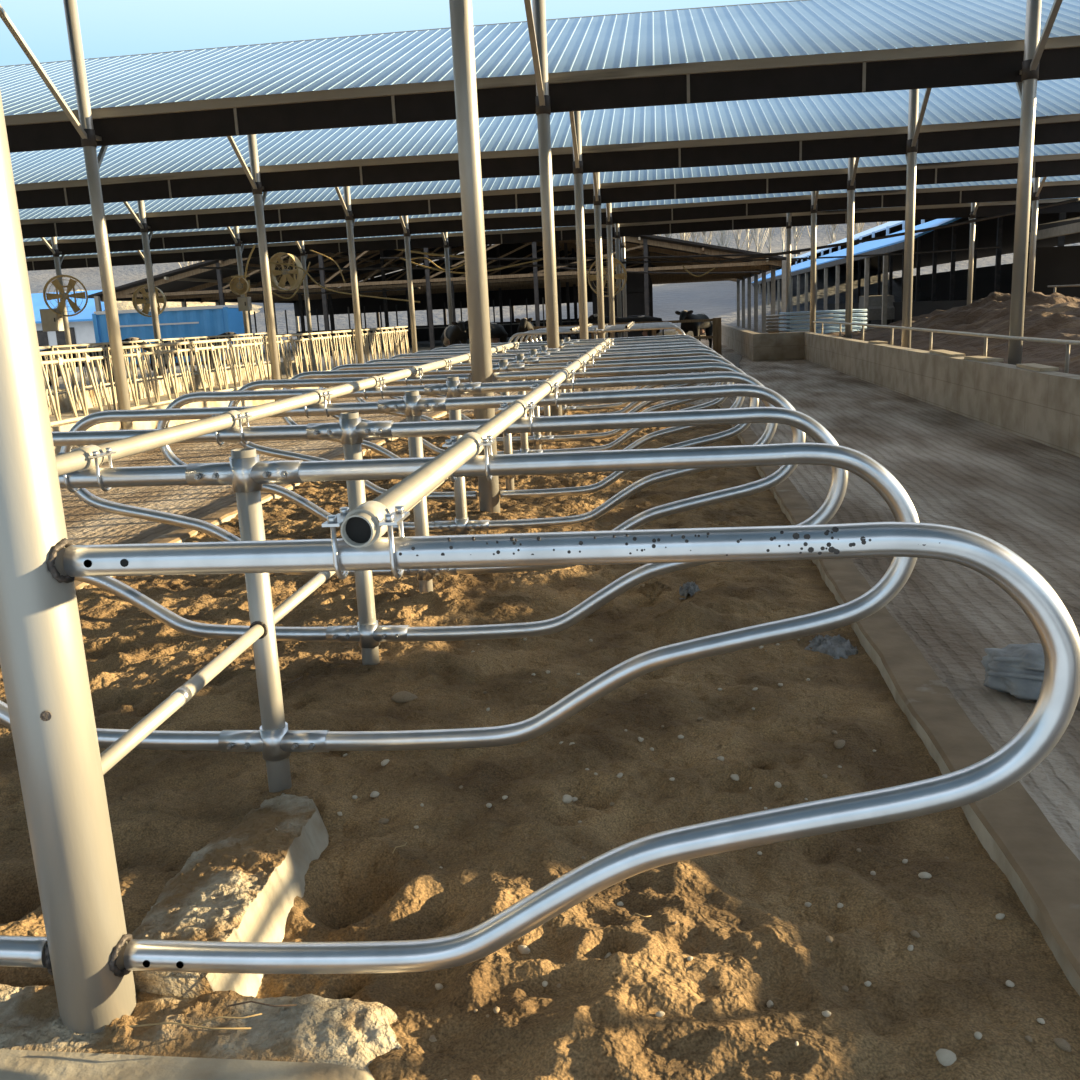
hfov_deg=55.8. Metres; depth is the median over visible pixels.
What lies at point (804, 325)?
stack
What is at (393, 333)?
panel
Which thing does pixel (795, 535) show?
spot
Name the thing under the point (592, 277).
fan
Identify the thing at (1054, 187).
shed roof
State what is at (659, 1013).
pebble
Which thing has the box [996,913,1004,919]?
pebble
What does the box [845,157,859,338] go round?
post
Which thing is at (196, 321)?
container
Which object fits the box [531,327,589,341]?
loop
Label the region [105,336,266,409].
panel
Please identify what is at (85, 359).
panel
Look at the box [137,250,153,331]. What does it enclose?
post
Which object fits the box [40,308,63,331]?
electrical box
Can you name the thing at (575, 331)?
loop
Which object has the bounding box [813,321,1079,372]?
wall rail
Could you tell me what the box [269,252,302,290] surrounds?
fan
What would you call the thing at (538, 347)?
loop
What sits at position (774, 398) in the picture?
loop
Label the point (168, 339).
panel
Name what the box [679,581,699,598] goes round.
clump
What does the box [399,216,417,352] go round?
post
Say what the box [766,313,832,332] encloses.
stack
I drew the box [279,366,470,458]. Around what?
loop
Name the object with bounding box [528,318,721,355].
gate
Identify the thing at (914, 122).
post
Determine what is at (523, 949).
pebble
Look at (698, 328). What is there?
cow
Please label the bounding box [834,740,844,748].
pebble
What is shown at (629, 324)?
rail
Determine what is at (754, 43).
shed roof
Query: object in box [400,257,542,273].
hose
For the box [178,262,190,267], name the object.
bare tree
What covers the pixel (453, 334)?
cow
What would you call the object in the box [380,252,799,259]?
pipe
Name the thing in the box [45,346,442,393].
yard
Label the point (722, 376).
loop
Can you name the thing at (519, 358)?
post
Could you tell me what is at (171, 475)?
loop
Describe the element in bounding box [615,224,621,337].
post
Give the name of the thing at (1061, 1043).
rock
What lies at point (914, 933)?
pebble
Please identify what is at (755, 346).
wall
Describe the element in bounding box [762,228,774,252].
bare tree
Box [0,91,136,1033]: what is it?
post
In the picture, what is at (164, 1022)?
stalk
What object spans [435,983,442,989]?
pebble
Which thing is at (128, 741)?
rail
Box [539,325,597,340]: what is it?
loop
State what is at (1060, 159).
shed roof
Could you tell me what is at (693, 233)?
bare tree
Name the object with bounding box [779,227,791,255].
bare tree
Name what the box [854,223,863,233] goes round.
bare tree
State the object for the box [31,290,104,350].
building
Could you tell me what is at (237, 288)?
fan
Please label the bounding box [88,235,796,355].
barn
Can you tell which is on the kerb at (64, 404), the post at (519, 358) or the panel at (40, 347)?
the panel at (40, 347)
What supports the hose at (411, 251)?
hanging from the shed roof at (962, 210)
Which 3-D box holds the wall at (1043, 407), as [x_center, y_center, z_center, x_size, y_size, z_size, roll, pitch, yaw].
[5.908,-1.979,14.081,0.210,1.020,31.500,-1,13,7]
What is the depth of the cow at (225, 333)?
30.20 m
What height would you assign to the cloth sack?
0.213 m
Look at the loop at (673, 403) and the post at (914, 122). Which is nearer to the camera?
the loop at (673, 403)
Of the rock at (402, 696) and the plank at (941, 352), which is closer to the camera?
the rock at (402, 696)
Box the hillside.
[28,222,1079,353]
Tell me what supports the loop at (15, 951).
attached to the post at (43, 664)
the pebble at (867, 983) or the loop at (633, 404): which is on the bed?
the pebble at (867, 983)
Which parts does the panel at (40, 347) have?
rail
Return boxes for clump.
[636,581,670,602]
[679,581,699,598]
[803,634,857,658]
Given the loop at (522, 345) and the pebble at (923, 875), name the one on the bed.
the pebble at (923, 875)
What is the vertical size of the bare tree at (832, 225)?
12.189 m
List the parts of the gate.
rail, rail, post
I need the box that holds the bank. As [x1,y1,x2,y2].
[64,290,262,314]
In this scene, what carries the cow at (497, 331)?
on the floor
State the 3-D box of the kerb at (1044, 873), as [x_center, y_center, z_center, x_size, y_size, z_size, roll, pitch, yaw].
[2.119,-0.366,8.906,0.221,0.263,16.700,-1,13,7]
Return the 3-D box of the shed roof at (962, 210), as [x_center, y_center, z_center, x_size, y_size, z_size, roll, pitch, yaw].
[-7.156,-12.600,40.398,56.500,2.696,5.968,-1,13,7]
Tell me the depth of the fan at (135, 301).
38.21 m
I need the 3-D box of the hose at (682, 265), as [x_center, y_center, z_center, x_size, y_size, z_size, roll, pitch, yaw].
[6.244,-10.631,40.203,1.314,0.503,0.060,-1,13,7]
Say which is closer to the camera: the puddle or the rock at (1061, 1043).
the rock at (1061, 1043)
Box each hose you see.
[244,245,255,296]
[269,262,419,302]
[272,262,310,298]
[310,250,345,282]
[394,249,463,257]
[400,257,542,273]
[411,257,464,270]
[682,265,714,276]
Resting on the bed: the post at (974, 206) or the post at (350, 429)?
the post at (350, 429)
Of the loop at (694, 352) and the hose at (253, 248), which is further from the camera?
the hose at (253, 248)
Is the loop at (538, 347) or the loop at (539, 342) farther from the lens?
the loop at (539, 342)
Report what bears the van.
on the hillside
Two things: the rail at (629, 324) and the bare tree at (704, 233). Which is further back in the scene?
the bare tree at (704, 233)
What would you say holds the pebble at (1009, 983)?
on the bed
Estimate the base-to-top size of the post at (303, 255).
6.650 m
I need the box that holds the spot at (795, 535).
[793,533,799,538]
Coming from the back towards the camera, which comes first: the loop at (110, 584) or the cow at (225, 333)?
the cow at (225, 333)
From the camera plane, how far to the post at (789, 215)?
35.91 m
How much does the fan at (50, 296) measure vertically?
1.302 m
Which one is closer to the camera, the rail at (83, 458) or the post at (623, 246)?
the rail at (83, 458)
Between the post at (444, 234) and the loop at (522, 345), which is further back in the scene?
the post at (444, 234)
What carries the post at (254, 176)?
on the yard
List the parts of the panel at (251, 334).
rail, rail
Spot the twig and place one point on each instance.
(246, 1001)
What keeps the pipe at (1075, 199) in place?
hanging from the shed roof at (1054, 187)
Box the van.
[858,295,894,323]
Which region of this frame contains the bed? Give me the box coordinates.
[0,403,1079,1079]
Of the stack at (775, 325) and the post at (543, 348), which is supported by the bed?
the post at (543, 348)
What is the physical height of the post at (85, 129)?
6.650 m
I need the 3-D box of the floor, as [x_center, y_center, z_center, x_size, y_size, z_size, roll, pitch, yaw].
[1.636,-4.874,29.151,11.870,0.015,61.000,-1,13,7]
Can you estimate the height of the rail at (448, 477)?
0.048 m
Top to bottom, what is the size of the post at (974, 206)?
6.350 m
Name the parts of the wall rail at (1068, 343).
stub post, stub post, handrail, stub post, stub post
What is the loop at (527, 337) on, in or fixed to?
attached to the post
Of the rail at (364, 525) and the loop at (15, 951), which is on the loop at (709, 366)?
the rail at (364, 525)
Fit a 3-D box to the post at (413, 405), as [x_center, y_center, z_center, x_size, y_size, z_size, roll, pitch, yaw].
[-0.674,-0.082,5.795,0.380,1.515,0.106,-1,13,7]
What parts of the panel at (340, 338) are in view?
rail, rail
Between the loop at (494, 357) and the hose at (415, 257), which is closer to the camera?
the loop at (494, 357)
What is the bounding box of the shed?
[1026,216,1079,297]
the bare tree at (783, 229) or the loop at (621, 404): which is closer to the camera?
the loop at (621, 404)
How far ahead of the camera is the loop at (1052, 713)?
2.04 m
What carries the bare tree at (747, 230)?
on the hillside
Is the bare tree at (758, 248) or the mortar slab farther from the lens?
the bare tree at (758, 248)
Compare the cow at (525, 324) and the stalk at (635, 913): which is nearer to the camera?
the stalk at (635, 913)
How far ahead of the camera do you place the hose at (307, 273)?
36.96 m
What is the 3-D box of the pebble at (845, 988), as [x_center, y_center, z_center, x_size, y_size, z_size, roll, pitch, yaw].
[0.733,1.079,2.453,0.018,0.013,0.018,4,14,29]
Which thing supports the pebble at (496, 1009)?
on the bed
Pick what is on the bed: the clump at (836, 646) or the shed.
the clump at (836, 646)
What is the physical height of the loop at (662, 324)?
1.023 m
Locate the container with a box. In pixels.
[92,305,247,366]
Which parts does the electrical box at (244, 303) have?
door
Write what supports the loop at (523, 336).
attached to the post
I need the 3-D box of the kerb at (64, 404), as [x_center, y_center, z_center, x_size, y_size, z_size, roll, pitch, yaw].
[-9.827,-3.045,22.657,0.320,0.640,29.000,-1,13,7]
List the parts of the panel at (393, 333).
rail, rail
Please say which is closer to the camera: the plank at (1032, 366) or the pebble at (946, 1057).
the pebble at (946, 1057)
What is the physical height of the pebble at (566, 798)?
0.027 m
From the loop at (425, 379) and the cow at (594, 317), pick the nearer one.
the loop at (425, 379)
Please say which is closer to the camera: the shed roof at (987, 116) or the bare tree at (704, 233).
the shed roof at (987, 116)
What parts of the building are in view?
door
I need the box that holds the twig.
[227,1001,296,1006]
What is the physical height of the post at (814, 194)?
6.050 m
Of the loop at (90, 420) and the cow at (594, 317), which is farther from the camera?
the cow at (594, 317)
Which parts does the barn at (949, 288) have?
post, post, post, post, post, post, post, post, post, post, post, post, post, post, post, post, post, post, post, post, post, post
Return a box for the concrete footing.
[132,793,328,997]
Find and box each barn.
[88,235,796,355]
[751,212,1079,329]
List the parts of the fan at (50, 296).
blade, blade, blade, mounting frame, blade, blade, blade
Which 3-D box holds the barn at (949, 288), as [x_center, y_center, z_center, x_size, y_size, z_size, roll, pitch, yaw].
[27.007,-22.896,89.113,14.100,7.000,105.100,-1,13,7]
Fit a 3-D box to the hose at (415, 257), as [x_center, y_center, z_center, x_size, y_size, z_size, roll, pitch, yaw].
[-3.928,-10.661,39.328,2.357,0.566,0.060,-1,13,7]
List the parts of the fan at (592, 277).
blade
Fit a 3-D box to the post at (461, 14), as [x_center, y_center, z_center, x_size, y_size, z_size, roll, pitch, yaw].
[-0.546,-3.262,7.539,0.165,6.750,0.165,-1,13,7]
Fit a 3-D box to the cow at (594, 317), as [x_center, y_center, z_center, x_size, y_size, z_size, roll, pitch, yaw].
[2.961,-7.235,35.876,2.895,1.486,0.744,2,13,20]
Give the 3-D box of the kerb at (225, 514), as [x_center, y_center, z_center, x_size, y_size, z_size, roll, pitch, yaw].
[-2.650,-0.270,9.489,0.207,0.264,16.700,-1,13,7]
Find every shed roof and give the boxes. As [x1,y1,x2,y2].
[0,0,1079,152]
[10,78,1079,208]
[18,127,1079,238]
[23,175,1079,256]
[26,197,1079,270]
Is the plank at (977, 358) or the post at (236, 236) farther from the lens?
the post at (236, 236)
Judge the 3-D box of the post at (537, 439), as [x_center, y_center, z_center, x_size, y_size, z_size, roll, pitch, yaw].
[-0.041,-1.405,11.618,0.380,1.515,0.095,-1,13,7]
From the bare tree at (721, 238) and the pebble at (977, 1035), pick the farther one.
the bare tree at (721, 238)
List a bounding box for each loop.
[0,465,220,749]
[0,560,182,968]
[52,424,326,640]
[60,402,394,575]
[63,522,1079,973]
[157,385,433,531]
[228,374,477,499]
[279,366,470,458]
[299,443,919,750]
[319,359,503,454]
[355,354,520,442]
[373,407,847,641]
[381,350,528,419]
[405,346,540,416]
[432,343,546,411]
[445,384,805,573]
[447,341,546,394]
[481,371,777,529]
[494,362,758,498]
[508,330,579,342]
[514,329,592,341]
[520,328,592,341]
[523,355,744,474]
[526,327,594,341]
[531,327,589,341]
[535,326,597,341]
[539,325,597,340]
[539,349,733,452]
[550,345,723,440]
[559,342,717,412]
[561,340,710,414]
[574,337,700,410]
[579,335,693,388]
[603,326,684,334]
[605,325,681,334]
[608,324,680,334]
[611,323,678,334]
[613,322,677,334]
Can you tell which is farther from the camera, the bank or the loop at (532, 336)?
the bank
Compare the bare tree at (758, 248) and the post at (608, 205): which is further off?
the bare tree at (758, 248)
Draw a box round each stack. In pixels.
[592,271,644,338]
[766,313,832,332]
[779,309,866,333]
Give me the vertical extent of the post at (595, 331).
1.515 m
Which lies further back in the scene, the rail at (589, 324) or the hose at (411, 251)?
the hose at (411, 251)
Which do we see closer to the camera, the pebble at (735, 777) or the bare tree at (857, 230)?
the pebble at (735, 777)
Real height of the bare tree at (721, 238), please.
10.717 m
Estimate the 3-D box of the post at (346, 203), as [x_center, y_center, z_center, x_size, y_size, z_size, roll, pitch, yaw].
[-4.807,-7.017,25.140,0.190,6.650,2.315,-1,13,7]
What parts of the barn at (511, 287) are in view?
post, post, post, post, stall post, post, post, stall post, post, post, stall post, post, post, stall post, stall post, post, stall post, post, stall post, post, stall post, post, stall rail, post, post, stall post, post, stall post, post, stall post, post, post, stall post, post, post, post, stall post, post, post, post, post, post, post, post, post, post, post, post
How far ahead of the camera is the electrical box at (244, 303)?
31.50 m
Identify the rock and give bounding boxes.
[391,691,417,702]
[1053,1038,1071,1051]
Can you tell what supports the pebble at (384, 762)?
on the bed
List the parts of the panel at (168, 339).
rail, rail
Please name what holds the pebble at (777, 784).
on the bed
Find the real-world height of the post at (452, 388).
1.515 m
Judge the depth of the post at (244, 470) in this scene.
3.41 m
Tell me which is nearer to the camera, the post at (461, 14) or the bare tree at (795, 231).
the post at (461, 14)
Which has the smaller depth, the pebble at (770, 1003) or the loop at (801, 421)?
the pebble at (770, 1003)
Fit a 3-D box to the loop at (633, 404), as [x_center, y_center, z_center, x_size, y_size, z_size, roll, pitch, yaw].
[1.315,-2.161,13.769,2.034,1.016,0.068,-1,13,7]
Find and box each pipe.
[200,261,639,269]
[230,287,419,293]
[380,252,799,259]
[560,267,759,273]
[640,246,999,262]
[720,198,1079,262]
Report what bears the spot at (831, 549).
attached to the loop at (1052, 713)
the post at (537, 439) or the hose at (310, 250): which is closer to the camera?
the post at (537, 439)
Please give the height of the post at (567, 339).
1.515 m
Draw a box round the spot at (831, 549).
[828,546,834,552]
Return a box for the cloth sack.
[981,643,1044,699]
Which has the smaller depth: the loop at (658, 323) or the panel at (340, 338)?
the panel at (340, 338)
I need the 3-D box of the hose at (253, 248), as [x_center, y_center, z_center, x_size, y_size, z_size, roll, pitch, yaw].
[-9.023,-8.366,31.778,0.518,1.590,0.060,-1,13,7]
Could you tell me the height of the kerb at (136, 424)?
0.670 m
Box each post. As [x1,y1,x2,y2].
[0,0,132,429]
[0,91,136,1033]
[41,237,73,386]
[123,200,163,378]
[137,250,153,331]
[185,448,329,792]
[227,95,281,400]
[227,226,251,365]
[295,241,313,357]
[306,412,409,664]
[335,186,363,363]
[378,391,457,592]
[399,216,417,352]
[424,377,489,534]
[441,232,452,324]
[449,0,499,512]
[492,359,529,489]
[504,354,542,453]
[517,349,553,449]
[524,0,561,415]
[529,345,559,435]
[559,340,575,415]
[563,337,578,405]
[569,111,589,391]
[588,328,602,338]
[593,172,604,338]
[606,203,614,337]
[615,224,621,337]
[621,237,627,337]
[786,213,791,331]
[810,191,818,332]
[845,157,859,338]
[901,88,931,347]
[967,185,978,304]
[1008,0,1062,364]
[1027,155,1046,292]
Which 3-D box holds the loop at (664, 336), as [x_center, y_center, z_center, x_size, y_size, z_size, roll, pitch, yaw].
[1.557,-2.696,16.091,2.033,1.015,0.067,-1,13,7]
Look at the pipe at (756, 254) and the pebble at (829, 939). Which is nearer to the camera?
the pebble at (829, 939)
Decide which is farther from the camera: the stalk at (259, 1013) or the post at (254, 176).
the post at (254, 176)
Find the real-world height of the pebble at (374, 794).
0.024 m
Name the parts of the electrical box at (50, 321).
door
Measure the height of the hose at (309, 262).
1.274 m
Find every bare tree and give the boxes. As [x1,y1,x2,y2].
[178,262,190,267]
[676,233,689,240]
[687,232,700,241]
[702,231,713,243]
[713,230,731,246]
[732,229,749,248]
[745,229,754,250]
[750,228,768,252]
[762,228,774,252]
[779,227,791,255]
[792,226,804,256]
[825,224,838,243]
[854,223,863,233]
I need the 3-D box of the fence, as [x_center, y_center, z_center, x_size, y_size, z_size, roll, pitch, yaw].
[15.389,-5.005,22.858,0.070,1.850,22.001,-1,13,7]
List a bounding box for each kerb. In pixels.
[48,358,316,414]
[51,378,333,454]
[74,411,446,589]
[718,400,1079,995]
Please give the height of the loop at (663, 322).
1.025 m
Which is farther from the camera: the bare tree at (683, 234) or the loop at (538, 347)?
the bare tree at (683, 234)
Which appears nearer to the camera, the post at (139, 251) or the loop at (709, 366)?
the loop at (709, 366)
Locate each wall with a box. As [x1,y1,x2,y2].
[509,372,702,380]
[712,324,810,360]
[804,332,1079,456]
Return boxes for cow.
[40,337,150,389]
[150,332,243,378]
[441,321,467,346]
[463,320,507,342]
[515,318,535,341]
[588,314,663,337]
[675,310,712,348]
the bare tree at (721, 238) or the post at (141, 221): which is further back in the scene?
the bare tree at (721, 238)
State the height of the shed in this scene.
6.000 m
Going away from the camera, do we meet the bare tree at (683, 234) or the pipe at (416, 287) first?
the pipe at (416, 287)
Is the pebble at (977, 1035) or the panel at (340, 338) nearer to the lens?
the pebble at (977, 1035)
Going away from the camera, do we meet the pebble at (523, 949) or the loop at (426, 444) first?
the pebble at (523, 949)
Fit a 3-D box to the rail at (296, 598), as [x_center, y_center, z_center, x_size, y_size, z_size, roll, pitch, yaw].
[-0.871,0.157,4.019,0.043,0.048,1.120,-1,13,6]
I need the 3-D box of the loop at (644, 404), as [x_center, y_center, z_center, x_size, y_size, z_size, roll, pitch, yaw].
[1.183,-1.899,12.597,2.031,1.018,0.068,-1,13,7]
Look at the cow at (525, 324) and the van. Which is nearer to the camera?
the cow at (525, 324)
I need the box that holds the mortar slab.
[0,984,436,1079]
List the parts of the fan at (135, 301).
blade, blade, blade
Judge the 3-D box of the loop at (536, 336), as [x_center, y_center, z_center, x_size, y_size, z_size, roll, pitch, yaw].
[0.872,-5.821,30.324,2.031,1.017,0.067,-1,13,7]
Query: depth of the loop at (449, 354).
12.78 m
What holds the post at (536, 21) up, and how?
on the bed
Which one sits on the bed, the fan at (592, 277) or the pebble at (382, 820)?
the pebble at (382, 820)
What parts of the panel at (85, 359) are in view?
rail, rail, rail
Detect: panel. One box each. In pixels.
[39,346,53,393]
[40,347,110,425]
[51,338,185,391]
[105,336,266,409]
[183,332,269,373]
[264,330,353,379]
[352,326,409,363]
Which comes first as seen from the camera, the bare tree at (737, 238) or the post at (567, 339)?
the post at (567, 339)
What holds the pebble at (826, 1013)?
on the bed
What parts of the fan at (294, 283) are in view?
blade, blade, motor, mounting frame, blade, blade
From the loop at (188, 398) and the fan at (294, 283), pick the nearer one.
the loop at (188, 398)
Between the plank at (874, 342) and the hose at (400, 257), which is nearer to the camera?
the plank at (874, 342)
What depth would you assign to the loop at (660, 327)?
24.10 m
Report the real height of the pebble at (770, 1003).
0.014 m
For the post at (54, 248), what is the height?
6.650 m
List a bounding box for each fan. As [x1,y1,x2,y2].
[43,275,87,316]
[132,285,165,316]
[230,275,250,294]
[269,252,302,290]
[588,256,626,296]
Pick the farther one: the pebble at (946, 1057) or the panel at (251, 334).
the panel at (251, 334)
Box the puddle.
[722,353,742,367]
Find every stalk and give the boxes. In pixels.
[129,1022,250,1029]
[197,1013,261,1025]
[629,913,650,917]
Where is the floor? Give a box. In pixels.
[60,335,1079,860]
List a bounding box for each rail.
[55,342,518,492]
[100,624,263,774]
[273,571,335,623]
[322,338,613,579]
[426,477,448,496]
[570,323,591,330]
[624,321,633,331]
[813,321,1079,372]
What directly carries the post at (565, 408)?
on the bed
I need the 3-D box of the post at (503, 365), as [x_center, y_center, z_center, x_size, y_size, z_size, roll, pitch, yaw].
[-0.294,-0.876,9.291,0.380,1.515,0.095,-1,13,7]
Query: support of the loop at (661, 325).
attached to the post at (596, 176)
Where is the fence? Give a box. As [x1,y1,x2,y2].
[1047,284,1079,292]
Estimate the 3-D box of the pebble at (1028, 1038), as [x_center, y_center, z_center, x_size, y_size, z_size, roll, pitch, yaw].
[1.058,1.080,2.210,0.015,0.011,0.015,4,14,27]
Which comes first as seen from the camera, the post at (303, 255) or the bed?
the bed
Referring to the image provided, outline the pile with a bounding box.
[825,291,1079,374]
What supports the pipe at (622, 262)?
hanging from the shed roof at (962, 210)
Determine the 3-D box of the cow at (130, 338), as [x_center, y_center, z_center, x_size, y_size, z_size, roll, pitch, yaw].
[-10.795,-4.090,24.636,2.895,1.486,0.744,-4,13,-4]
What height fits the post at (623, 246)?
6.750 m
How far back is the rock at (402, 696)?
4.25 m
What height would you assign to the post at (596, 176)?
6.750 m
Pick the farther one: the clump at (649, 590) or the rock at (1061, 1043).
the clump at (649, 590)
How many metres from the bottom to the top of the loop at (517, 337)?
1.016 m
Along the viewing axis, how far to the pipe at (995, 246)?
37.64 m
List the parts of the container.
corner post, frame, frame, corner post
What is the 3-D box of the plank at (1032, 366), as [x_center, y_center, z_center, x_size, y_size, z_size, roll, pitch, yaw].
[5.691,-1.979,11.681,0.200,0.035,0.900,-1,13,10]
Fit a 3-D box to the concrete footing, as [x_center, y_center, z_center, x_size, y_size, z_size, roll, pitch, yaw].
[-0.870,1.084,2.991,0.535,0.371,1.089,-1,13,7]
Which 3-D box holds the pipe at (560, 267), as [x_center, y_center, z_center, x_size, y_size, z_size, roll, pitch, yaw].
[5.043,-11.450,43.254,8.418,0.658,0.080,-1,13,7]
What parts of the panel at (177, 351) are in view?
rail, rail, rail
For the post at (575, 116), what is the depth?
19.10 m
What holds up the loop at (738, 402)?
attached to the post at (503, 365)
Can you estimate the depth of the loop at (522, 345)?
15.11 m
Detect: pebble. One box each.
[370,791,378,797]
[378,818,388,823]
[381,759,389,765]
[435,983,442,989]
[493,1007,499,1013]
[517,945,529,953]
[562,795,572,802]
[656,1011,664,1016]
[730,774,738,780]
[767,1000,773,1007]
[774,782,781,787]
[822,1010,830,1016]
[826,936,832,942]
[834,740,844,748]
[842,986,848,991]
[864,981,870,986]
[910,930,919,937]
[918,872,931,878]
[936,1049,956,1065]
[974,1032,981,1039]
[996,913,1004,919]
[1006,980,1014,986]
[1025,1036,1031,1041]
[1037,1018,1044,1023]
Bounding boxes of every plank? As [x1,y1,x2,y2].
[868,341,887,343]
[929,350,964,356]
[964,356,1003,361]
[1016,363,1058,371]
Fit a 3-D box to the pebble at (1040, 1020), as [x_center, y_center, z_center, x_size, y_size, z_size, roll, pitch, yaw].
[1.109,1.064,2.258,0.017,0.009,0.014,6,15,33]

